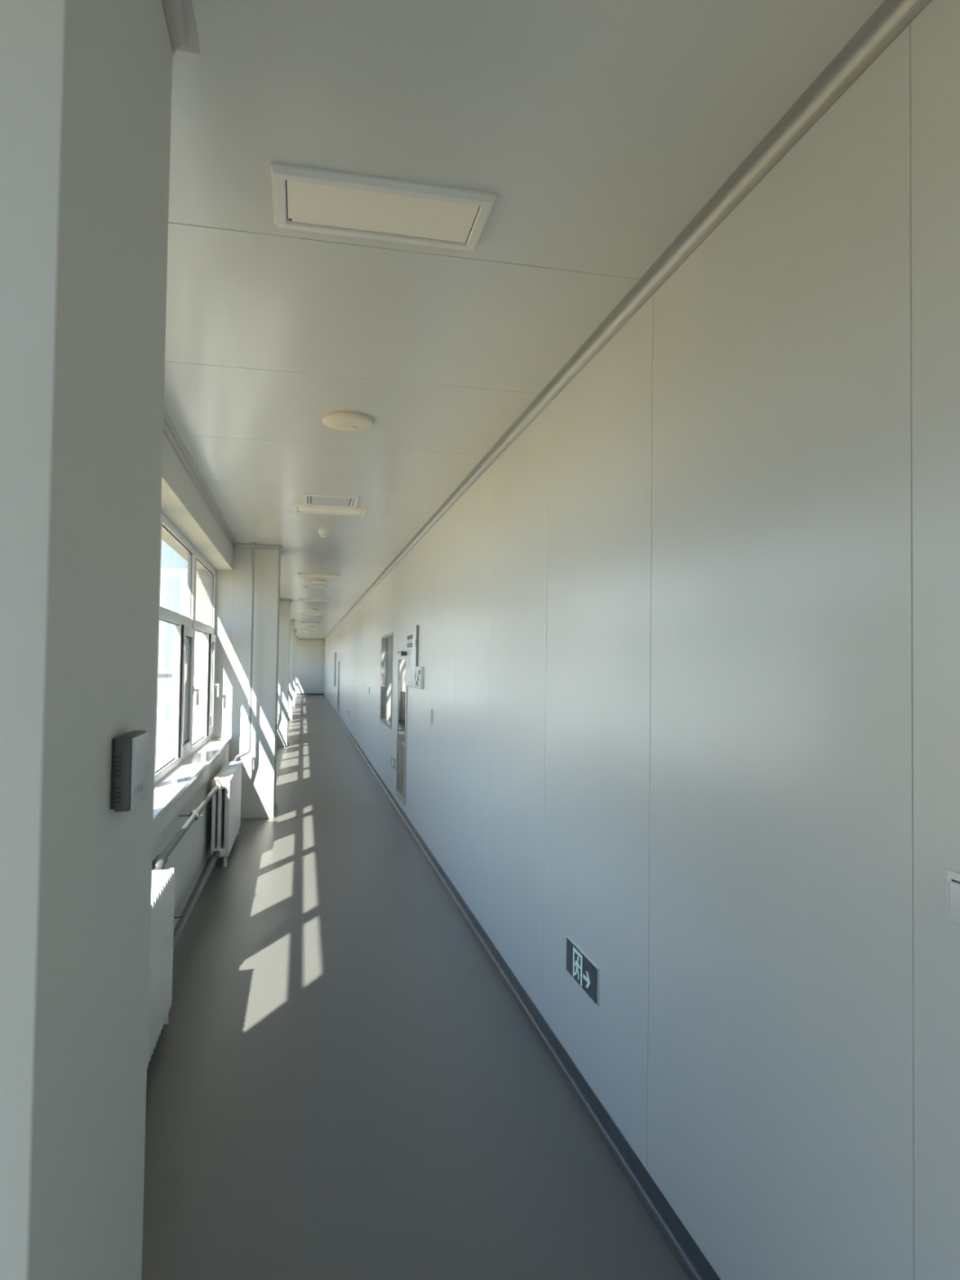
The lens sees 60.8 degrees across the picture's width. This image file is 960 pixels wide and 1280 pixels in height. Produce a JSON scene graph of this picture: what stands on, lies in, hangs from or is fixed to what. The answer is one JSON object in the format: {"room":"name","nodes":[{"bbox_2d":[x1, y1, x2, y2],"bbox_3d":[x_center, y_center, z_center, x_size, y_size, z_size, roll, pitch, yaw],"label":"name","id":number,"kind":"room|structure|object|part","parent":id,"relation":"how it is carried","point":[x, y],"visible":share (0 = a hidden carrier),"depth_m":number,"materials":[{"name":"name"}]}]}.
{"room":"cleanroom facility corridor","nodes":[
{"label":"cleanroom facility corridor","id":0,"kind":"room"},
{"bbox_2d":[151,431,233,928],"bbox_3d":[-5.269,0.743,19.924,0.376,2.905,45.800,1,-2,-12],"label":"wall","id":1,"kind":"structure","parent":0,"point":[184,505],"depth_m":6.16,"materials":[{"name":"white paint"}]},
{"bbox_2d":[151,777,221,870],"bbox_3d":[-1.822,1.105,5.153,0.145,0.100,2.821,1,-2,-12],"label":"pipe","id":2,"kind":"object","parent":1,"relation":"attached to","point":[160,860],"visible":0.75,"depth_m":4.61,"materials":[{"name":"silver metal"}]},
{"bbox_2d":[153,511,231,823],"bbox_3d":[-2.017,0.069,5.304,0.246,1.804,6.780,1,-2,-12],"label":"window","id":3,"kind":"structure","parent":1,"relation":"in","point":[193,747],"depth_m":6.77,"materials":[{"name":"white plastic"}]},
{"bbox_3d":[-2.105,0.050,5.285,0.054,1.770,6.780,1,-2,-12],"label":"frame","id":4,"kind":"part","parent":3,"relation":"part of","materials":[{"name":"white plastic"}]},
{"bbox_3d":[-2.273,-0.475,6.103,0.006,0.555,1.630,1,-2,-12],"label":"pane","id":5,"kind":"part","parent":3,"relation":"part of","materials":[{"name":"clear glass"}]},
{"bbox_3d":[-2.372,0.402,6.574,0.006,0.862,0.454,1,-2,-12],"label":"pane","id":6,"kind":"part","parent":3,"relation":"part of","materials":[{"name":"clear glass"}]},
{"bbox_3d":[-2.372,0.402,6.574,0.050,1.012,0.604,1,-2,-12],"label":"sash","id":7,"kind":"part","parent":3,"relation":"part of","materials":[{"name":"white plastic"}]},
{"bbox_3d":[-2.028,0.953,5.277,0.246,0.034,6.778,1,-2,-12],"label":"sill","id":8,"kind":"part","parent":3,"relation":"part of","materials":[{"name":"stone"}]},
{"bbox_3d":[-2.380,0.465,6.841,0.048,0.160,0.028,1,-2,-12],"label":"handle","id":9,"kind":"part","parent":3,"relation":"part of","materials":[{"name":"white plastic"}]},
{"bbox_3d":[-2.607,0.429,7.569,0.006,1.020,1.125,1,-2,-12],"label":"pane","id":10,"kind":"part","parent":3,"relation":"part of","materials":[{"name":"clear glass"}]},
{"bbox_3d":[-2.640,-0.427,7.800,0.006,0.555,1.545,1,-2,-12],"label":"pane","id":11,"kind":"part","parent":3,"relation":"part of","materials":[{"name":"clear glass"}]},
{"bbox_3d":[-2.751,0.451,8.328,0.006,0.862,0.254,1,-2,-12],"label":"pane","id":12,"kind":"part","parent":3,"relation":"part of","materials":[{"name":"clear glass"}]},
{"bbox_3d":[-2.751,0.451,8.328,0.050,1.012,0.404,1,-2,-12],"label":"sash","id":13,"kind":"part","parent":3,"relation":"part of","materials":[{"name":"white plastic"}]},
{"bbox_3d":[-2.738,0.511,8.498,0.048,0.160,0.028,1,-2,-12],"label":"handle","id":14,"kind":"part","parent":3,"relation":"part of","materials":[{"name":"white plastic"}]},
{"bbox_2d":[173,851,219,951],"bbox_3d":[-1.840,1.663,5.138,0.126,0.097,2.832,1,-2,-12],"label":"pipe","id":15,"kind":"object","parent":1,"relation":"attached to","point":[215,856],"visible":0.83,"depth_m":5.11,"materials":[{"name":"silver metal"}]},
{"bbox_2d":[161,0,298,636],"bbox_3d":[-4.815,-0.678,20.062,0.512,0.045,45.800,1,-2,-12],"label":"trim","id":16,"kind":"structure","parent":1,"relation":"attached to","point":[179,14],"depth_m":4.26,"materials":[{"name":"white paint"}]},
{"bbox_2d":[296,639,324,693],"bbox_3d":[-9.168,1.389,42.562,2.327,2.905,0.120,1,-2,-12],"label":"wall","id":17,"kind":"structure","parent":0,"point":[310,653],"depth_m":42.58,"materials":[{"name":"paint"}]},
{"bbox_2d":[296,693,324,694],"bbox_3d":[-9.045,2.806,42.469,1.831,0.070,0.036,1,-2,-12],"label":"baseboard","id":18,"kind":"structure","parent":17,"relation":"attached to","point":[296,693],"depth_m":42.53,"materials":[{"name":"grey plastic"}]},
{"bbox_2d":[297,638,324,639],"bbox_3d":[-8.778,-0.035,42.602,1.364,0.045,0.045,1,-2,-12],"label":"trim","id":19,"kind":"structure","parent":17,"relation":"attached to","point":[298,638],"depth_m":42.60,"materials":[{"name":"grey metal"}]},
{"bbox_2d":[141,694,688,1279],"bbox_3d":[-4.335,2.288,20.082,2.327,0.150,46.040,1,-2,-12],"label":"floor","id":20,"kind":"structure","parent":0,"point":[343,1082],"depth_m":3.16,"materials":[{"name":"grey plastic"}]},
{"bbox_2d":[0,0,172,1279],"bbox_3d":[-0.785,0.224,1.193,0.468,2.905,0.705,1,-2,-12],"label":"column","id":21,"kind":"structure","parent":20,"relation":"on","point":[86,85],"depth_m":1.02,"materials":[{"name":"white paint"}]},
{"bbox_2d":[110,730,149,812],"bbox_3d":[-0.547,0.202,1.280,0.034,0.112,0.125,1,-2,-12],"label":"wall-mounted box","id":22,"kind":"object","parent":21,"relation":"attached to","point":[130,750],"visible":1,"depth_m":1.22,"materials":[{"name":"black"}]},
{"bbox_3d":[-0.561,0.202,1.277,0.005,0.104,0.112,1,-2,-12],"label":"plate","id":23,"kind":"part","parent":22,"relation":"part of","materials":[{"name":"black plastic"}]},
{"bbox_2d":[146,867,174,1068],"bbox_3d":[-1.342,1.379,3.110,0.138,0.700,1.354,1,-2,-12],"label":"radiator","id":24,"kind":"object","parent":20,"relation":"on","point":[162,891],"visible":0.18,"depth_m":3.45,"materials":[{"name":"white metal"}]},
{"bbox_3d":[-1.437,1.702,3.727,0.034,0.090,0.034,1,-2,-12],"label":"leg","id":25,"kind":"part","parent":24,"relation":"part of","materials":[{"name":"white metal"}]},
{"bbox_2d":[210,760,241,866],"bbox_3d":[-2.231,1.494,7.218,0.138,0.700,1.354,1,-2,-12],"label":"radiator","id":26,"kind":"object","parent":20,"relation":"on","point":[226,802],"visible":0.91,"depth_m":6.70,"materials":[{"name":"white metal"}]},
{"bbox_3d":[-2.058,1.782,6.602,0.034,0.090,0.034,1,-2,-12],"label":"leg","id":27,"kind":"part","parent":26,"relation":"part of","materials":[{"name":"grey metal"}]},
{"bbox_2d":[228,547,280,818],"bbox_3d":[-2.478,0.443,9.021,0.468,2.905,0.700,1,-2,-12],"label":"column","id":28,"kind":"structure","parent":20,"relation":"on","point":[258,789],"depth_m":8.68,"materials":[{"name":"white paint"}]},
{"bbox_2d":[273,800,278,817],"bbox_3d":[-2.251,1.865,9.032,0.036,0.070,0.698,1,-2,-12],"label":"baseboard","id":29,"kind":"structure","parent":28,"relation":"attached to","point":[276,807],"depth_m":8.96,"materials":[{"name":"grey plastic"}]},
{"bbox_2d":[276,601,290,746],"bbox_3d":[-4.085,0.651,16.447,0.468,2.905,0.700,1,-2,-12],"label":"column","id":30,"kind":"structure","parent":20,"relation":"on","point":[285,606],"depth_m":16.14,"materials":[{"name":"white paint"}]},
{"bbox_2d":[288,620,294,719],"bbox_3d":[-5.691,0.859,23.872,0.468,2.905,0.700,1,-2,-12],"label":"column","id":31,"kind":"structure","parent":20,"relation":"on","point":[291,623],"depth_m":23.57,"materials":[{"name":"white paint"}]},
{"bbox_2d":[293,631,296,706],"bbox_3d":[-7.276,1.064,31.200,0.468,2.905,0.700,1,-2,-12],"label":"column","id":32,"kind":"structure","parent":20,"relation":"on","point":[295,632],"depth_m":30.90,"materials":[{"name":"white paint"}]},
{"bbox_2d":[295,636,297,697],"bbox_3d":[-8.861,1.269,38.528,0.468,2.905,0.700,1,-2,-12],"label":"column","id":33,"kind":"structure","parent":20,"relation":"on","point":[296,637],"depth_m":38.23,"materials":[{"name":"white paint"}]},
{"bbox_2d":[163,0,884,639],"bbox_3d":[-4.295,-0.750,20.176,2.327,0.120,45.800,1,-2,-12],"label":"ceiling","id":34,"kind":"structure","parent":0,"point":[600,130],"depth_m":2.25,"materials":[{"name":"paint"}]},
{"bbox_2d":[231,542,256,761],"bbox_3d":[-2.436,0.099,8.281,0.132,2.262,0.598,1,-2,2],"label":"riser pipe","id":35,"kind":"object","parent":34,"relation":"attached to","point":[252,576],"visible":0.98,"depth_m":8.53,"materials":[{"name":"grey metal"}]},
{"bbox_2d":[300,622,319,623],"bbox_3d":[-5.295,-0.528,25.481,0.585,0.024,0.280,1,-2,-12],"label":"recessed light","id":36,"kind":"object","parent":34,"relation":"in","point":[300,622],"visible":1,"depth_m":25.40,"materials":[{"name":"white metal"}]},
{"bbox_2d":[302,585,328,589],"bbox_3d":[-2.703,-0.869,13.462,0.410,0.014,0.410,1,-2,-12],"label":"ceiling vent","id":37,"kind":"object","parent":34,"relation":"in","point":[304,586],"visible":1,"depth_m":13.44,"materials":[{"name":"white plastic"}]},
{"bbox_2d":[309,579,326,583],"bbox_3d":[-2.461,-0.885,12.389,0.256,0.042,0.256,1,-2,-12],"label":"round ceiling light","id":38,"kind":"object","parent":34,"relation":"attached to","point":[317,581],"visible":1,"depth_m":12.30,"materials":[{"name":"white plastic"}]},
{"bbox_2d":[297,573,339,577],"bbox_3d":[-2.302,-0.915,11.646,0.585,0.024,0.280,1,-2,-12],"label":"recessed light","id":39,"kind":"object","parent":34,"relation":"in","point":[300,575],"visible":1,"depth_m":11.56,"materials":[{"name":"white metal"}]},
{"bbox_2d":[300,574,336,577],"bbox_3d":[-2.302,-0.913,11.646,0.507,0.004,0.202,1,-2,-12],"label":"diffuser","id":40,"kind":"object","parent":39,"relation":"attached to","point":[301,575],"depth_m":11.63,"materials":[{"name":"beige plastic"}]},
{"bbox_2d":[318,530,328,537],"bbox_3d":[-1.492,-1.008,7.802,0.100,0.054,0.100,1,-2,-12],"label":"smoke detector","id":41,"kind":"object","parent":34,"relation":"attached to","point":[322,533],"visible":1,"depth_m":7.77,"materials":[{"name":"white plastic"}]},
{"bbox_2d":[293,503,367,515],"bbox_3d":[-1.220,-1.055,6.644,0.585,0.024,0.280,1,-2,-12],"label":"recessed light","id":42,"kind":"object","parent":34,"relation":"in","point":[297,508],"visible":1,"depth_m":6.62,"materials":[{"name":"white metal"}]},
{"bbox_2d":[297,506,361,514],"bbox_3d":[-1.220,-1.053,6.644,0.507,0.004,0.202,1,-2,-12],"label":"diffuser","id":43,"kind":"object","parent":42,"relation":"attached to","point":[300,509],"depth_m":6.66,"materials":[{"name":"beige plastic"}]},
{"bbox_2d":[303,493,359,507],"bbox_3d":[-1.149,-1.070,6.291,0.410,0.014,0.410,1,-2,-12],"label":"ceiling vent","id":44,"kind":"object","parent":34,"relation":"in","point":[312,500],"visible":1,"depth_m":6.27,"materials":[{"name":"white plastic"}]},
{"bbox_2d":[322,410,373,431],"bbox_3d":[-0.678,-1.115,4.183,0.256,0.042,0.256,1,-2,-12],"label":"round ceiling light","id":45,"kind":"object","parent":34,"relation":"attached to","point":[343,420],"visible":1,"depth_m":4.12,"materials":[{"name":"white plastic"}]},
{"bbox_2d":[270,161,497,251],"bbox_3d":[-0.270,-1.178,2.249,0.585,0.024,0.280,1,-2,-12],"label":"recessed light","id":46,"kind":"object","parent":34,"relation":"in","point":[304,198],"visible":1,"depth_m":2.22,"materials":[{"name":"white painted metal"}]},
{"bbox_2d":[286,180,479,243],"bbox_3d":[-0.270,-1.176,2.249,0.507,0.004,0.202,1,-2,-12],"label":"diffuser","id":47,"kind":"object","parent":46,"relation":"attached to","point":[311,205],"depth_m":2.25,"materials":[{"name":"beige plastic"}]},
{"bbox_2d":[324,0,959,1279],"bbox_3d":[-3.237,0.783,20.362,0.120,2.905,45.800,1,-2,-12],"label":"wall","id":48,"kind":"structure","parent":0,"point":[688,644],"depth_m":2.02,"materials":[{"name":"paint"}]},
{"bbox_2d":[333,651,336,687],"bbox_3d":[-4.990,1.008,28.165,0.008,1.200,1.440,1,-2,-12],"label":"viewing window","id":49,"kind":"structure","parent":48,"relation":"in","point":[335,668],"depth_m":28.08,"materials":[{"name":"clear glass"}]},
{"bbox_2d":[337,660,339,712],"bbox_3d":[-4.344,1.418,25.120,0.014,1.570,0.810,1,-2,-12],"label":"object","id":50,"kind":"object","parent":48,"relation":"attached to","point":[338,660],"visible":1,"depth_m":25.11,"materials":[{"name":"grey metal"}]},
{"bbox_3d":[-4.343,1.411,25.131,0.005,1.499,0.734,1,-2,-12],"label":"pane","id":51,"kind":"part","parent":50,"relation":"part of","materials":[{"name":"clear glass"}]},
{"bbox_2d":[380,632,392,728],"bbox_3d":[-1.247,0.524,10.862,0.008,1.200,1.440,1,-2,-12],"label":"viewing window","id":52,"kind":"structure","parent":48,"relation":"in","point":[386,678],"depth_m":10.77,"materials":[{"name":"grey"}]},
{"bbox_2d":[391,754,395,769],"bbox_3d":[-1.040,1.465,9.816,0.009,0.140,0.364,1,-2,-12],"label":"exit sign","id":53,"kind":"object","parent":48,"relation":"attached to","point":[393,763],"visible":1,"depth_m":9.80,"materials":[{"name":"teal"}]},
{"bbox_2d":[395,656,407,804],"bbox_3d":[-0.868,0.968,9.048,0.014,1.570,0.810,1,-2,-12],"label":"door","id":54,"kind":"structure","parent":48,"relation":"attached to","point":[402,713],"depth_m":9.04,"materials":[{"name":"glass"}]},
{"bbox_2d":[397,650,406,655],"bbox_3d":[-0.862,0.147,8.954,0.075,0.054,0.691,1,-2,-12],"label":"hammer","id":55,"kind":"object","parent":48,"relation":"attached to","point":[401,652],"visible":0.95,"depth_m":8.66,"materials":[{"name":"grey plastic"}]},
{"bbox_2d":[405,625,418,688],"bbox_3d":[-0.696,0.171,8.289,0.030,0.610,0.790,1,-2,-12],"label":"wall box","id":56,"kind":"object","parent":48,"relation":"attached to","point":[412,633],"visible":0.97,"depth_m":8.22,"materials":[{"name":"white plastic"}]},
{"bbox_3d":[-0.738,0.361,8.458,0.002,0.130,0.360,1,-2,-12],"label":"label plate","id":57,"kind":"part","parent":56,"relation":"part of","materials":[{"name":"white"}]},
{"bbox_2d":[415,666,423,689],"bbox_3d":[-0.570,0.355,7.702,0.024,0.210,0.390,1,-2,-12],"label":"box","id":58,"kind":"object","parent":48,"relation":"attached to","point":[419,670],"visible":1,"depth_m":7.61,"materials":[{"name":"white plastic"}]},
{"bbox_2d":[429,708,432,724],"bbox_3d":[-0.421,0.656,7.009,0.013,0.130,0.120,1,-2,-12],"label":"wall switch","id":59,"kind":"object","parent":48,"relation":"attached to","point":[430,709],"visible":1,"depth_m":6.98,"materials":[{"name":"white plastic"}]},
{"bbox_2d":[323,694,720,1279],"bbox_3d":[-3.332,2.198,20.302,0.036,0.070,45.800,1,-2,-12],"label":"baseboard","id":60,"kind":"structure","parent":48,"relation":"attached to","point":[688,1255],"depth_m":3.06,"materials":[{"name":"grey plastic"}]},
{"bbox_2d":[566,936,599,1006],"bbox_3d":[0.395,1.281,3.179,0.009,0.140,0.364,1,-2,-12],"label":"exit sign","id":61,"kind":"object","parent":48,"relation":"attached to","point":[583,970],"visible":1,"depth_m":3.15,"materials":[{"name":"green plastic"}]},
{"bbox_2d":[324,0,932,639],"bbox_3d":[-3.298,-0.648,20.389,0.045,0.045,45.800,1,-2,-12],"label":"trim","id":62,"kind":"structure","parent":48,"relation":"attached to","point":[890,20],"depth_m":2.13,"materials":[{"name":"grey metal"}]},
{"bbox_2d":[946,870,959,924],"bbox_3d":[0.805,0.432,1.349,0.014,0.086,0.086,1,-2,-12],"label":"wall socket","id":63,"kind":"object","parent":48,"relation":"attached to","point":[953,877],"visible":1,"depth_m":1.37,"materials":[{"name":"white plastic"}]},
{"label":"outside","id":64,"kind":"structure","parent":0,"visible":0},
{"bbox_3d":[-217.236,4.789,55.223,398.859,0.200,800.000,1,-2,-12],"label":"ground","id":65,"kind":"structure","parent":64,"visible":0},
{"bbox_2d":[155,669,173,766],"bbox_3d":[-29.293,4.226,45.744,32.600,5.300,6.400,1,-2,-12],"label":"outbuilding","id":66,"kind":"structure","parent":65,"relation":"on","point":[164,714],"depth_m":45.22,"materials":[{"name":"white paint"}]},
{"bbox_2d":[158,568,184,670],"bbox_3d":[-70.875,-1.512,148.411,52.000,22.000,20.120,1,-2,-12],"label":"building","id":67,"kind":"structure","parent":65,"relation":"on","point":[172,580],"depth_m":141.89,"materials":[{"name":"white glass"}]}
]}

